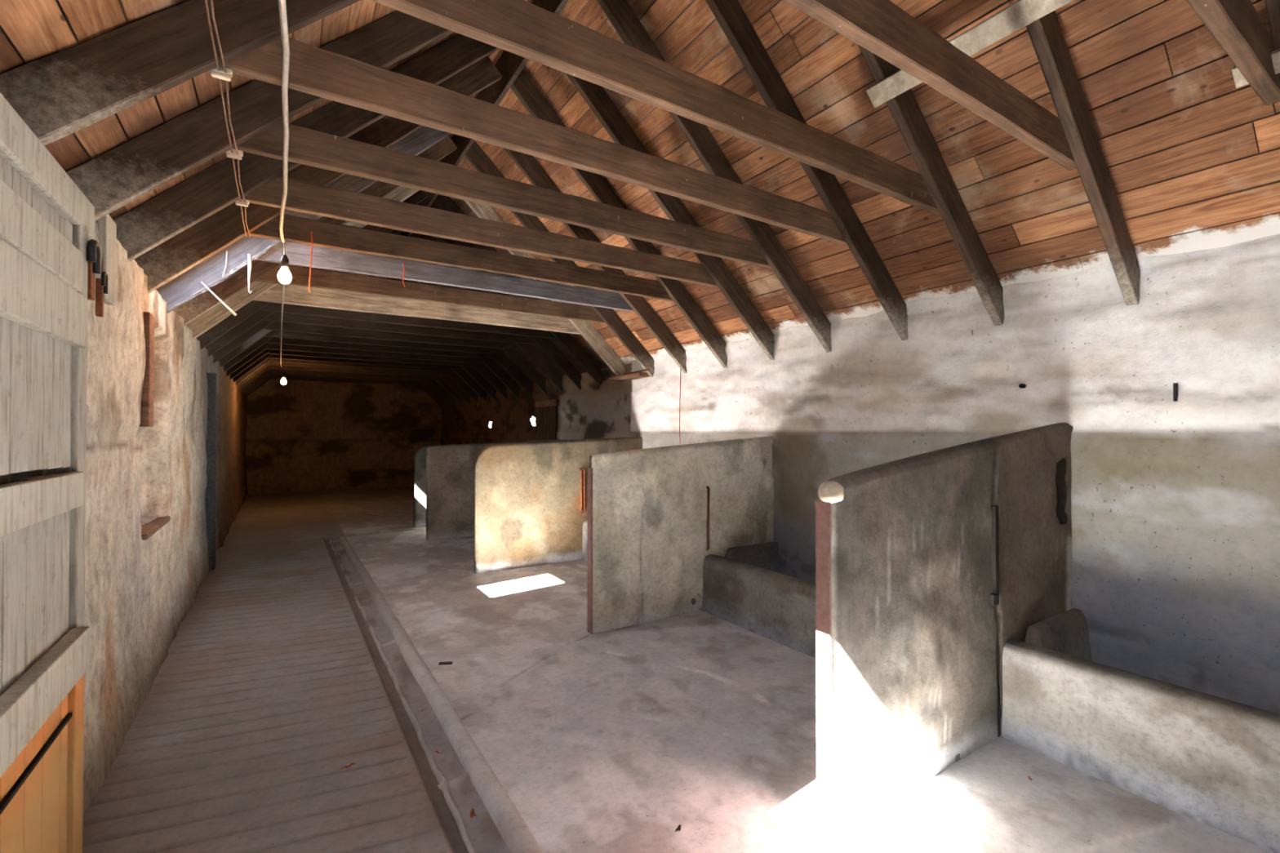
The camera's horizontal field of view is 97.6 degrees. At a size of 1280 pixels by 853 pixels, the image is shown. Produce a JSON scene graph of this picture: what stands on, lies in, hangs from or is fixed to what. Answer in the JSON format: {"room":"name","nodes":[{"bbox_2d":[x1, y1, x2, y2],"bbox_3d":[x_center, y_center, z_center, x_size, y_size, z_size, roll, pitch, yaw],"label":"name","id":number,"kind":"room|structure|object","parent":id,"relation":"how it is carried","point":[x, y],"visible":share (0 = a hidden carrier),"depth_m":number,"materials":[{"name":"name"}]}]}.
{"room":"farm building","nodes":[
{"label":"farm building","id":0,"kind":"room"},
{"bbox_2d":[0,219,248,814],"bbox_3d":[-5.193,0.412,6.119,0.803,2.610,19.120,0,-1,-33],"label":"wall","id":1,"kind":"structure","parent":0,"point":[139,593],"depth_m":3.29,"materials":[{"name":"paint"}]},
{"bbox_2d":[0,155,87,475],"bbox_3d":[-1.616,-0.289,1.382,0.063,0.853,1.470,0,-1,-33],"label":"door","id":2,"kind":"structure","parent":1,"relation":"in","point":[43,314],"depth_m":1.64,"materials":[{"name":"wood"}]},
{"bbox_2d":[0,471,89,852],"bbox_3d":[-1.607,0.866,1.371,0.078,1.428,1.460,0,-1,-33],"label":"door","id":3,"kind":"structure","parent":1,"relation":"in","point":[42,660],"depth_m":1.67,"materials":[{"name":"wood"}]},
{"bbox_2d":[0,92,94,239],"bbox_3d":[-1.691,-0.790,1.386,0.150,0.135,1.750,0,-1,-33],"label":"trim","id":4,"kind":"structure","parent":1,"relation":"attached to","point":[20,146],"depth_m":1.67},
{"bbox_2d":[42,221,88,852],"bbox_3d":[-2.063,0.439,2.006,0.090,2.360,0.105,0,-1,-33],"label":"trim","id":5,"kind":"structure","parent":1,"relation":"attached to","point":[80,234],"depth_m":1.99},
{"bbox_2d":[86,239,101,300],"bbox_3d":[-2.052,-0.590,2.094,0.043,0.218,0.109,0,-1,-33],"label":"iron hook","id":6,"kind":"object","parent":1,"relation":"attached to","point":[93,249],"visible":0.91,"depth_m":2.10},
{"bbox_2d":[95,271,108,316],"bbox_3d":[-2.281,-0.563,2.370,0.037,0.189,0.065,0,-1,-33],"label":"iron hook","id":7,"kind":"object","parent":1,"relation":"attached to","point":[101,284],"visible":1,"depth_m":2.37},
{"bbox_2d":[97,213,116,305],"bbox_3d":[-2.420,-0.759,2.540,0.035,0.385,0.180,0,-1,-33],"label":"board","id":8,"kind":"object","parent":1,"relation":"attached to","point":[108,227],"visible":0.62,"depth_m":2.51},
{"bbox_2d":[139,311,154,426],"bbox_3d":[-3.010,-0.344,3.405,0.065,0.690,0.140,0,-1,-33],"label":"window post","id":9,"kind":"object","parent":1,"relation":"attached to","point":[147,398],"visible":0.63,"depth_m":3.36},
{"bbox_2d":[141,515,170,540],"bbox_3d":[-3.352,0.685,3.782,0.170,0.040,0.880,0,-1,-33],"label":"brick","id":10,"kind":"structure","parent":1,"relation":"attached to","point":[148,530],"depth_m":3.75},
{"bbox_2d":[204,373,217,570],"bbox_3d":[-5.008,0.520,6.511,0.120,2.280,0.120,0,-1,-33],"label":"trim","id":11,"kind":"structure","parent":1,"relation":"attached to","point":[211,442],"depth_m":6.47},
{"bbox_2d":[65,9,453,221],"bbox_3d":[-1.501,-1.952,2.956,2.518,2.380,0.057,0,-1,-33],"label":"rafter","id":12,"kind":"object","parent":1,"relation":"on","point":[135,167],"visible":0.64,"depth_m":2.61,"materials":[{"name":"wood"}]},
{"bbox_2d":[232,122,771,268],"bbox_3d":[-0.451,-1.429,3.695,3.750,0.182,0.057,0,-1,-33],"label":"beam","id":13,"kind":"structure","parent":12,"relation":"attached to","point":[306,146],"depth_m":3.36,"materials":[{"name":"wood"}]},
{"bbox_2d":[225,148,243,159],"bbox_3d":[-1.969,-1.323,2.717,0.070,0.040,0.028,0,-1,-33],"label":"cleat","id":14,"kind":"object","parent":13,"relation":"attached to","point":[228,153],"visible":0.84,"depth_m":2.71,"materials":[{"name":"ceramic"}]},
{"bbox_2d":[204,226,393,356],"bbox_3d":[-4.182,-1.913,7.117,2.517,2.387,0.057,0,-1,-33],"label":"rafter","id":15,"kind":"object","parent":1,"relation":"on","point":[260,315],"visible":0.12,"depth_m":6.69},
{"bbox_2d":[262,311,538,345],"bbox_3d":[-3.099,-1.383,7.877,3.750,0.183,0.057,0,-1,-33],"label":"beam","id":16,"kind":"structure","parent":15,"relation":"attached to","point":[275,316],"depth_m":7.68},
{"bbox_2d":[186,186,418,339],"bbox_3d":[-3.417,-1.924,5.932,2.520,2.387,0.077,0,-1,-33],"label":"rafter","id":17,"kind":"object","parent":1,"relation":"on","point":[219,313],"visible":0.18,"depth_m":5.53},
{"bbox_2d":[253,283,581,334],"bbox_3d":[-2.378,-1.379,6.684,3.750,0.207,0.072,0,-1,-33],"label":"beam","id":18,"kind":"structure","parent":17,"relation":"attached to","point":[293,295],"depth_m":6.45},
{"bbox_2d":[280,243,286,367],"bbox_3d":[-4.876,-1.257,7.624,0.026,0.070,8.520,0,-1,-33],"label":"cable","id":19,"kind":"object","parent":18,"relation":"attached to","point":[283,285],"visible":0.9,"depth_m":6.29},
{"bbox_2d":[155,125,452,313],"bbox_3d":[-2.639,-1.937,4.721,2.515,2.384,0.057,0,-1,-33],"label":"rafter","id":20,"kind":"object","parent":1,"relation":"on","point":[185,286],"visible":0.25,"depth_m":4.38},
{"bbox_2d":[200,281,236,315],"bbox_3d":[-3.214,-0.974,4.276,0.226,0.240,0.022,0,-1,-29],"label":"stick","id":21,"kind":"object","parent":20,"relation":"hanging from","point":[234,313],"visible":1,"depth_m":4.27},
{"bbox_2d":[247,253,252,293],"bbox_3d":[-3.057,-1.196,4.384,0.031,0.310,0.026,0,-1,12],"label":"rag","id":22,"kind":"object","parent":20,"relation":"hanging from","point":[249,258],"visible":1,"depth_m":4.38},
{"bbox_2d":[112,33,499,261],"bbox_3d":[-1.870,-1.948,3.527,2.514,2.383,0.057,0,-1,-33],"label":"rafter","id":23,"kind":"object","parent":1,"relation":"on","point":[187,203],"visible":0.48,"depth_m":3.22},
{"bbox_2d":[195,190,427,349],"bbox_3d":[-3.801,-1.918,6.529,2.521,2.389,0.057,0,-1,-33],"label":"rafter","id":24,"kind":"object","parent":1,"relation":"on","point":[252,307],"visible":0.21,"depth_m":6.12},
{"bbox_2d":[259,302,557,339],"bbox_3d":[-2.720,-1.383,7.288,3.750,0.182,0.057,0,-1,-33],"label":"beam","id":25,"kind":"structure","parent":24,"relation":"attached to","point":[273,307],"depth_m":7.09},
{"bbox_2d":[172,136,457,326],"bbox_3d":[-3.023,-1.932,5.318,2.514,2.383,0.057,0,-1,-33],"label":"rafter","id":26,"kind":"object","parent":1,"relation":"on","point":[230,285],"visible":0.21,"depth_m":4.97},
{"bbox_2d":[245,378,442,493],"bbox_3d":[-8.021,-0.702,15.633,5.085,5.013,0.053,0,-1,-33],"label":"wall","id":27,"kind":"structure","parent":0,"point":[302,435],"depth_m":15.39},
{"bbox_2d":[0,0,1279,384],"bbox_3d":[-2.962,-1.937,7.595,5.660,2.662,19.246,0,-1,-33],"label":"ceiling","id":28,"kind":"structure","parent":0,"point":[1187,170],"depth_m":3.25,"materials":[{"name":"wood"}]},
{"bbox_2d":[0,0,359,146],"bbox_3d":[-1.107,-1.959,2.342,2.518,2.385,0.057,0,-1,-33],"label":"rafter","id":29,"kind":"object","parent":28,"relation":"attached to","point":[59,95],"visible":0.88,"depth_m":1.91,"materials":[{"name":"wood"}]},
{"bbox_2d":[220,37,847,244],"bbox_3d":[-0.056,-1.432,3.081,3.750,0.182,0.057,0,-1,-33],"label":"beam","id":30,"kind":"structure","parent":29,"relation":"attached to","point":[313,70],"depth_m":2.67,"materials":[{"name":"wood"}]},
{"bbox_2d":[209,66,232,81],"bbox_3d":[-1.574,-1.329,2.103,0.070,0.040,0.028,0,-1,-33],"label":"cleat","id":31,"kind":"object","parent":30,"relation":"attached to","point":[220,74],"visible":0.79,"depth_m":2.10,"materials":[{"name":"ceramic"}]},
{"bbox_2d":[204,0,246,236],"bbox_3d":[-1.529,-1.327,2.013,0.015,0.039,4.420,0,-1,-33],"label":"wire","id":32,"kind":"object","parent":31,"relation":"attached to","point":[206,1],"visible":1,"depth_m":2.23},
{"bbox_2d":[210,0,250,237],"bbox_3d":[-1.510,-1.327,2.025,0.016,0.039,4.420,0,-1,-33],"label":"wire","id":33,"kind":"object","parent":31,"relation":"attached to","point":[211,1],"visible":1,"depth_m":2.25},
{"bbox_2d":[232,353,272,382],"bbox_3d":[-6.457,-1.880,10.647,2.517,2.387,0.057,0,-1,-33],"label":"rafter","id":34,"kind":"object","parent":28,"relation":"attached to","point":[265,357],"visible":0.09,"depth_m":10.21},
{"bbox_2d":[267,354,463,369],"bbox_3d":[-5.374,-1.347,11.407,3.750,0.183,0.057,0,-1,-33],"label":"beam","id":35,"kind":"structure","parent":34,"relation":"attached to","point":[273,356],"depth_m":11.28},
{"bbox_2d":[235,358,272,385],"bbox_3d":[-6.835,-1.875,11.236,2.521,2.389,0.057,0,-1,-33],"label":"rafter","id":36,"kind":"object","parent":28,"relation":"attached to","point":[242,378],"visible":0.16,"depth_m":10.79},
{"bbox_2d":[269,358,454,372],"bbox_3d":[-5.753,-1.353,11.995,3.750,0.182,0.057,0,-1,-33],"label":"beam","id":37,"kind":"structure","parent":36,"relation":"attached to","point":[277,360],"depth_m":11.81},
{"bbox_2d":[237,361,274,388],"bbox_3d":[-7.215,-1.869,11.824,2.517,2.387,0.057,0,-1,-33],"label":"rafter","id":38,"kind":"object","parent":28,"relation":"attached to","point":[268,363],"visible":0.1,"depth_m":11.39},
{"bbox_2d":[270,361,447,374],"bbox_3d":[-6.132,-1.344,12.584,3.750,0.183,0.057,0,-1,-33],"label":"beam","id":39,"kind":"structure","parent":38,"relation":"attached to","point":[275,363],"depth_m":12.46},
{"bbox_2d":[240,364,272,389],"bbox_3d":[-7.593,-1.864,12.413,2.521,2.389,0.057,0,-1,-33],"label":"rafter","id":40,"kind":"object","parent":28,"relation":"attached to","point":[261,372],"visible":0.07,"depth_m":11.98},
{"bbox_2d":[269,365,439,377],"bbox_3d":[-6.512,-1.330,13.172,3.750,0.182,0.057,0,-1,-33],"label":"beam","id":41,"kind":"structure","parent":40,"relation":"attached to","point":[294,368],"depth_m":13.00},
{"bbox_2d":[241,368,273,391],"bbox_3d":[-7.974,-1.859,13.001,2.517,2.387,0.057,0,-1,-33],"label":"rafter","id":42,"kind":"object","parent":28,"relation":"attached to","point":[267,371],"visible":0.11,"depth_m":12.56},
{"bbox_2d":[271,368,434,379],"bbox_3d":[-6.891,-1.334,13.761,3.750,0.183,0.057,0,-1,-33],"label":"beam","id":43,"kind":"structure","parent":42,"relation":"attached to","point":[273,370],"depth_m":13.66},
{"bbox_2d":[243,371,273,394],"bbox_3d":[-8.351,-1.853,13.590,2.521,2.389,0.057,0,-1,-33],"label":"rafter","id":44,"kind":"object","parent":28,"relation":"attached to","point":[269,372],"visible":0.1,"depth_m":13.15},
{"bbox_2d":[270,371,428,382],"bbox_3d":[-7.270,-1.318,14.349,3.750,0.182,0.057,0,-1,-33],"label":"beam","id":45,"kind":"structure","parent":44,"relation":"attached to","point":[273,372],"depth_m":14.18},
{"bbox_2d":[245,374,272,395],"bbox_3d":[-8.732,-1.848,14.177,2.517,2.387,0.057,0,-1,-33],"label":"rafter","id":46,"kind":"object","parent":28,"relation":"attached to","point":[269,375],"visible":0.09,"depth_m":13.73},
{"bbox_2d":[271,374,422,383],"bbox_3d":[-7.649,-1.320,14.937,3.750,0.183,0.057,0,-1,-33],"label":"beam","id":47,"kind":"structure","parent":46,"relation":"attached to","point":[276,375],"depth_m":14.86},
{"bbox_2d":[246,376,274,396],"bbox_3d":[-9.110,-1.842,14.767,2.521,2.389,0.057,0,-1,-33],"label":"rafter","id":48,"kind":"object","parent":28,"relation":"attached to","point":[271,377],"visible":0.16,"depth_m":14.32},
{"bbox_2d":[271,376,417,385],"bbox_3d":[-8.028,-1.307,15.525,3.750,0.182,0.057,0,-1,-33],"label":"beam","id":49,"kind":"structure","parent":48,"relation":"attached to","point":[274,377],"depth_m":15.38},
{"bbox_2d":[217,271,353,367],"bbox_3d":[-4.940,-1.902,8.294,2.517,2.387,0.057,0,-1,-33],"label":"rafter","id":50,"kind":"object","parent":28,"relation":"attached to","point":[263,332],"visible":0.11,"depth_m":7.86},
{"bbox_2d":[265,329,506,355],"bbox_3d":[-3.857,-1.373,9.053,3.750,0.183,0.057,0,-1,-33],"label":"beam","id":51,"kind":"structure","parent":50,"relation":"attached to","point":[291,335],"depth_m":8.89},
{"bbox_2d":[226,274,368,376],"bbox_3d":[-5.699,-1.891,9.470,2.517,2.387,0.057,0,-1,-33],"label":"rafter","id":52,"kind":"object","parent":28,"relation":"attached to","point":[265,345],"visible":0.1,"depth_m":9.03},
{"bbox_2d":[266,343,483,363],"bbox_3d":[-4.616,-1.354,10.230,3.750,0.183,0.057,0,-1,-33],"label":"beam","id":53,"kind":"structure","parent":52,"relation":"attached to","point":[274,346],"depth_m":10.08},
{"bbox_2d":[229,275,375,379],"bbox_3d":[-6.076,-1.885,10.060,2.521,2.389,0.057,0,-1,-33],"label":"rafter","id":54,"kind":"object","parent":28,"relation":"attached to","point":[264,353],"visible":0.1,"depth_m":9.62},
{"bbox_2d":[267,349,472,366],"bbox_3d":[-4.995,-1.352,10.819,3.750,0.182,0.057,0,-1,-33],"label":"beam","id":55,"kind":"structure","parent":54,"relation":"attached to","point":[273,351],"depth_m":10.62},
{"bbox_2d":[222,256,387,371],"bbox_3d":[-5.318,-1.896,8.883,2.521,2.389,0.057,0,-1,-33],"label":"rafter","id":56,"kind":"object","parent":28,"relation":"attached to","point":[240,357],"visible":0.09,"depth_m":8.45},
{"bbox_2d":[266,337,494,359],"bbox_3d":[-4.236,-1.369,9.642,3.750,0.182,0.057,0,-1,-33],"label":"beam","id":57,"kind":"structure","parent":56,"relation":"attached to","point":[274,340],"depth_m":9.44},
{"bbox_2d":[212,229,404,363],"bbox_3d":[-4.559,-1.907,7.706,2.521,2.389,0.057,0,-1,-33],"label":"rafter","id":58,"kind":"object","parent":28,"relation":"attached to","point":[221,353],"visible":0.14,"depth_m":7.28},
{"bbox_2d":[263,321,521,350],"bbox_3d":[-3.478,-1.375,8.465,3.750,0.182,0.057,0,-1,-33],"label":"beam","id":59,"kind":"structure","parent":58,"relation":"attached to","point":[276,326],"depth_m":8.25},
{"bbox_2d":[133,55,502,293],"bbox_3d":[-2.250,-1.943,4.115,2.518,2.385,0.057,0,-1,-33],"label":"rafter","id":60,"kind":"object","parent":28,"relation":"attached to","point":[173,257],"visible":0.49,"depth_m":3.79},
{"bbox_2d":[246,213,673,302],"bbox_3d":[-1.198,-1.411,4.854,3.750,0.183,0.057,0,-1,-33],"label":"beam","id":61,"kind":"structure","parent":60,"relation":"attached to","point":[298,229],"depth_m":4.58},
{"bbox_2d":[382,276,497,402],"bbox_3d":[-4.243,-1.808,12.073,2.654,2.507,0.057,0,-1,-33],"label":"rafter","id":62,"kind":"object","parent":28,"relation":"attached to","point":[472,371],"visible":0.2,"depth_m":12.49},
{"bbox_2d":[396,257,532,395],"bbox_3d":[-3.106,-1.824,10.308,2.654,2.507,0.057,0,-1,-33],"label":"rafter","id":63,"kind":"object","parent":28,"relation":"attached to","point":[503,360],"visible":0.2,"depth_m":10.71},
{"bbox_2d":[434,194,603,386],"bbox_3d":[-1.588,-1.847,7.955,2.652,2.505,0.057,0,-1,-33],"label":"rafter","id":64,"kind":"object","parent":28,"relation":"attached to","point":[444,202],"visible":0.49,"depth_m":8.27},
{"bbox_2d":[857,44,1004,325],"bbox_3d":[1.477,-1.890,3.197,2.654,2.507,0.057,0,-1,-33],"label":"rafter","id":65,"kind":"object","parent":28,"relation":"attached to","point":[904,108],"visible":0.79,"depth_m":3.40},
{"bbox_2d":[1017,0,1139,305],"bbox_3d":[1.863,-1.896,2.601,2.652,2.505,0.057,0,-1,-33],"label":"rafter","id":66,"kind":"object","parent":28,"relation":"attached to","point":[1046,35],"visible":0.92,"depth_m":2.83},
{"bbox_2d":[782,0,1076,170],"bbox_3d":[0.698,-1.444,1.913,3.750,0.183,0.057,0,-1,-33],"label":"beam","id":67,"kind":"structure","parent":66,"relation":"attached to","point":[881,27],"depth_m":2.20,"materials":[{"name":"wood"}]},
{"bbox_2d":[278,0,289,243],"bbox_3d":[-1.403,-1.372,2.202,0.044,0.156,4.203,0,-1,-33],"label":"cable","id":68,"kind":"object","parent":67,"relation":"attached to","point":[282,3],"visible":1,"depth_m":2.25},
{"bbox_2d":[277,243,292,284],"bbox_3d":[-2.550,-1.168,4.019,0.089,0.290,0.089,0,-1,-33],"label":"light bulb","id":69,"kind":"object","parent":68,"relation":"hanging from","point":[284,275],"visible":1,"depth_m":4.00,"materials":[{"name":"beige"}]},
{"bbox_2d":[866,0,1072,107],"bbox_3d":[2.168,-1.879,1.861,0.097,0.093,3.150,0,-1,-33],"label":"wooden board","id":70,"kind":"object","parent":66,"relation":"attached to","point":[1021,13],"visible":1,"depth_m":2.65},
{"bbox_2d":[1264,0,1279,81],"bbox_3d":[2.239,-1.900,2.011,2.654,2.510,0.057,0,-1,-33],"label":"rafter","id":71,"kind":"object","parent":28,"relation":"attached to","point":[1273,6],"visible":0.92,"depth_m":2.15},
{"bbox_2d":[1186,0,1279,105],"bbox_3d":[1.077,-1.448,1.324,3.750,0.182,0.057,0,-1,-33],"label":"beam","id":72,"kind":"structure","parent":71,"relation":"attached to","point":[1237,26],"depth_m":2.02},
{"bbox_2d":[1231,48,1279,88],"bbox_3d":[2.928,-1.440,1.544,0.079,0.076,1.800,0,-1,-33],"label":"batten","id":73,"kind":"object","parent":72,"relation":"attached to","point":[1239,80],"visible":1,"depth_m":2.27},
{"bbox_3d":[-0.737,-1.962,1.771,3.280,0.197,0.057,-48,23,-24],"label":"rafter","id":74,"kind":"object","parent":28,"relation":"attached to","visible":0},
{"bbox_2d":[372,0,940,214],"bbox_3d":[0.313,-1.440,2.509,3.750,0.183,0.057,0,-1,-33],"label":"beam","id":75,"kind":"structure","parent":74,"relation":"attached to","point":[522,28],"depth_m":2.31,"materials":[{"name":"wood"}]},
{"bbox_2d":[82,485,1271,852],"bbox_3d":[-2.922,1.707,7.583,4.920,0.082,19.140,0,-1,-33],"label":"floor","id":76,"kind":"structure","parent":0,"point":[571,722],"depth_m":2.95,"materials":[{"name":"concrete"}]},
{"bbox_2d":[328,538,511,852],"bbox_3d":[-1.595,1.664,3.760,0.160,0.042,11.275,0,-1,-33],"label":"drainage channel","id":77,"kind":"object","parent":76,"relation":"on","point":[479,833],"depth_m":3.00,"materials":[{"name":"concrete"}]},
{"bbox_2d":[339,536,544,852],"bbox_3d":[-1.473,1.652,3.780,0.121,0.072,11.175,0,-1,-33],"label":"curb","id":78,"kind":"structure","parent":76,"relation":"on","point":[515,833],"depth_m":2.90,"materials":[{"name":"concrete"}]},
{"bbox_2d":[413,440,537,527],"bbox_3d":[-2.846,0.982,9.983,2.240,1.482,0.089,0,-1,-33],"label":"divider","id":79,"kind":"object","parent":76,"relation":"on","point":[420,458],"visible":0.11,"depth_m":9.40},
{"bbox_2d":[426,439,567,540],"bbox_3d":[-2.172,0.961,8.871,2.310,1.502,0.089,0,-1,-33],"label":"divider","id":80,"kind":"object","parent":76,"relation":"on","point":[450,469],"visible":0.29,"depth_m":8.39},
{"bbox_2d":[474,436,642,573],"bbox_3d":[-0.898,0.914,6.928,2.275,1.561,0.137,0,-1,-33],"label":"divider","id":81,"kind":"object","parent":76,"relation":"on","point":[531,497],"visible":0.7,"depth_m":6.66,"materials":[{"name":"concrete"}]},
{"bbox_2d":[581,520,586,562],"bbox_3d":[0.281,1.419,6.302,0.950,0.564,2.273,0,-1,-33],"label":"trough","id":82,"kind":"object","parent":76,"relation":"on","point":[584,525],"visible":0.02,"depth_m":6.96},
{"bbox_2d":[586,435,773,634],"bbox_3d":[0.472,0.883,4.998,2.062,1.587,0.126,0,-1,-33],"label":"divider","id":83,"kind":"object","parent":76,"relation":"on","point":[655,515],"visible":0.88,"depth_m":4.81,"materials":[{"name":"grey concrete"}]},
{"bbox_2d":[701,541,816,658],"bbox_3d":[1.589,1.399,4.274,0.952,0.563,2.362,0,-1,-33],"label":"trough","id":84,"kind":"object","parent":76,"relation":"on","point":[746,588],"visible":0.41,"depth_m":4.48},
{"bbox_2d":[815,422,1073,831],"bbox_3d":[1.707,0.812,2.873,2.290,1.689,0.118,0,-1,-33],"label":"divider","id":85,"kind":"object","parent":76,"relation":"on","point":[927,564],"visible":0.89,"depth_m":2.58,"materials":[{"name":"grey concrete"}]},
{"bbox_2d":[989,592,999,606],"bbox_3d":[1.833,0.894,2.903,0.065,0.065,0.032,0,-1,-33],"label":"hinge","id":86,"kind":"object","parent":85,"relation":"attached to","point":[993,597],"depth_m":2.89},
{"bbox_2d":[1001,608,1279,852],"bbox_3d":[3.102,1.378,1.928,0.952,0.564,3.002,0,-1,-33],"label":"trough","id":87,"kind":"object","parent":76,"relation":"on","point":[1210,760],"visible":0.96,"depth_m":2.46,"materials":[{"name":"concrete"}]},
{"bbox_2d":[440,234,1279,714],"bbox_3d":[-0.687,0.394,9.024,0.474,2.700,19.120,0,-1,-33],"label":"wall","id":88,"kind":"structure","parent":0,"point":[1175,505],"depth_m":3.35,"materials":[{"name":"paint"}]},
{"bbox_2d":[415,382,444,409],"bbox_3d":[-6.900,-1.769,16.191,2.654,2.510,0.057,0,-1,-33],"label":"rafter","id":89,"kind":"object","parent":88,"relation":"on","point":[431,394],"visible":0.18,"depth_m":16.61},
{"bbox_2d":[421,381,448,407],"bbox_3d":[-6.518,-1.775,15.604,2.654,2.507,0.057,0,-1,-33],"label":"rafter","id":90,"kind":"object","parent":88,"relation":"on","point":[428,384],"visible":0.19,"depth_m":16.02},
{"bbox_2d":[426,378,455,406],"bbox_3d":[-6.138,-1.782,15.016,2.652,2.505,0.057,0,-1,-33],"label":"rafter","id":91,"kind":"object","parent":88,"relation":"on","point":[433,382],"visible":0.22,"depth_m":15.42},
{"bbox_2d":[384,276,507,400],"bbox_3d":[-3.863,-1.814,11.486,2.652,2.505,0.057,0,-1,-33],"label":"rafter","id":92,"kind":"object","parent":88,"relation":"on","point":[481,368],"visible":0.28,"depth_m":11.90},
{"bbox_2d":[432,377,462,405],"bbox_3d":[-5.762,-1.785,14.425,2.654,2.510,0.057,0,-1,-33],"label":"rafter","id":93,"kind":"object","parent":88,"relation":"on","point":[444,384],"visible":0.16,"depth_m":14.84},
{"bbox_2d":[438,374,471,404],"bbox_3d":[-5.381,-1.792,13.838,2.654,2.507,0.057,0,-1,-33],"label":"rafter","id":94,"kind":"object","parent":88,"relation":"on","point":[446,378],"visible":0.16,"depth_m":14.26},
{"bbox_2d":[400,279,519,398],"bbox_3d":[-3.487,-1.818,10.895,2.654,2.510,0.057,0,-1,-33],"label":"rafter","id":95,"kind":"object","parent":88,"relation":"on","point":[491,364],"visible":0.34,"depth_m":11.30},
{"bbox_2d":[444,371,478,403],"bbox_3d":[-5.000,-1.798,13.251,2.652,2.505,0.057,0,-1,-33],"label":"rafter","id":96,"kind":"object","parent":88,"relation":"on","point":[455,376],"visible":0.16,"depth_m":13.67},
{"bbox_2d":[452,368,486,402],"bbox_3d":[-4.625,-1.802,12.660,2.654,2.510,0.057,0,-1,-33],"label":"rafter","id":97,"kind":"object","parent":88,"relation":"on","point":[463,374],"visible":0.16,"depth_m":13.08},
{"bbox_2d":[418,261,546,394],"bbox_3d":[-2.725,-1.831,9.721,2.652,2.505,0.057,0,-1,-33],"label":"rafter","id":98,"kind":"object","parent":88,"relation":"on","point":[516,356],"visible":0.31,"depth_m":10.12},
{"bbox_2d":[412,232,562,391],"bbox_3d":[-2.349,-1.834,9.130,2.654,2.510,0.057,0,-1,-33],"label":"rafter","id":99,"kind":"object","parent":88,"relation":"on","point":[530,350],"visible":0.37,"depth_m":9.51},
{"bbox_2d":[440,237,582,390],"bbox_3d":[-1.968,-1.841,8.543,2.654,2.507,0.057,0,-1,-33],"label":"rafter","id":100,"kind":"object","parent":88,"relation":"on","point":[546,344],"visible":0.32,"depth_m":8.92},
{"bbox_2d":[463,200,626,383],"bbox_3d":[-1.206,-1.851,7.357,2.654,2.510,0.077,0,-1,-33],"label":"rafter","id":101,"kind":"object","parent":88,"relation":"on","point":[588,331],"visible":0.38,"depth_m":7.64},
{"bbox_2d":[535,399,558,439],"bbox_3d":[-1.704,-0.116,10.205,0.050,0.720,0.960,0,-1,-33],"label":"window","id":102,"kind":"structure","parent":88,"relation":"in","point":[547,410],"depth_m":10.14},
{"bbox_2d":[464,140,654,377],"bbox_3d":[-0.809,-1.857,6.744,2.654,2.507,0.057,0,-1,-33],"label":"rafter","id":103,"kind":"object","parent":88,"relation":"on","point":[475,154],"visible":0.47,"depth_m":6.92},
{"bbox_2d":[255,264,604,323],"bbox_3d":[-1.973,-1.403,6.056,3.750,0.182,0.057,0,-1,-33],"label":"beam","id":104,"kind":"structure","parent":103,"relation":"attached to","point":[320,278],"depth_m":5.88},
{"bbox_2d":[503,147,686,373],"bbox_3d":[-0.423,-1.864,6.148,2.652,2.505,0.057,0,-1,-33],"label":"rafter","id":105,"kind":"object","parent":88,"relation":"on","point":[527,164],"visible":0.46,"depth_m":6.30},
{"bbox_2d":[254,240,634,311],"bbox_3d":[-1.589,-1.423,5.460,3.750,0.182,0.057,0,-1,-33],"label":"beam","id":106,"kind":"structure","parent":105,"relation":"attached to","point":[297,254],"depth_m":5.23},
{"bbox_2d":[510,69,727,368],"bbox_3d":[-0.036,-1.868,5.541,2.654,2.510,0.057,0,-1,-33],"label":"rafter","id":107,"kind":"object","parent":88,"relation":"on","point":[523,87],"visible":0.52,"depth_m":5.47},
{"bbox_2d":[609,372,650,381],"bbox_3d":[-0.139,-0.679,7.662,0.200,0.050,0.780,0,-1,-33],"label":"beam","id":108,"kind":"structure","parent":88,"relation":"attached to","point":[638,375],"depth_m":7.53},
{"bbox_2d":[565,73,773,359],"bbox_3d":[0.345,-1.874,4.954,2.654,2.507,0.057,0,-1,-33],"label":"rafter","id":109,"kind":"object","parent":88,"relation":"on","point":[595,95],"visible":0.55,"depth_m":4.93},
{"bbox_2d":[240,176,718,288],"bbox_3d":[-0.819,-1.409,4.266,3.750,0.183,0.057,0,-1,-33],"label":"beam","id":110,"kind":"structure","parent":109,"relation":"attached to","point":[304,197],"depth_m":3.95,"materials":[{"name":"wood"}]},
{"bbox_2d":[596,0,831,352],"bbox_3d":[0.715,-1.880,4.383,2.652,2.505,0.057,0,-1,-33],"label":"rafter","id":111,"kind":"object","parent":88,"relation":"on","point":[620,13],"visible":0.69,"depth_m":4.33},
{"bbox_2d":[705,0,907,340],"bbox_3d":[1.107,-1.884,3.768,2.654,2.510,0.057,0,-1,-33],"label":"rafter","id":112,"kind":"object","parent":88,"relation":"on","point":[730,15],"visible":0.77,"depth_m":3.83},
{"bbox_2d":[1173,382,1177,401],"bbox_3d":[2.920,-0.187,3.053,0.026,0.100,0.015,0,-1,-33],"label":"iron bracket","id":113,"kind":"object","parent":88,"relation":"attached to","point":[1175,384],"visible":1,"depth_m":3.04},
{"bbox_3d":[2.304,-0.850,-0.387,5.085,5.013,0.056,0,-1,-33],"label":"wall","id":114,"kind":"structure","parent":0,"visible":0},
{"bbox_2d":[375,0,568,277],"bbox_3d":[-2.933,-3.020,7.560,0.036,0.340,19.040,0,-1,-33],"label":"board","id":115,"kind":"object","parent":114,"relation":"attached to","point":[509,64],"visible":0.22,"depth_m":4.88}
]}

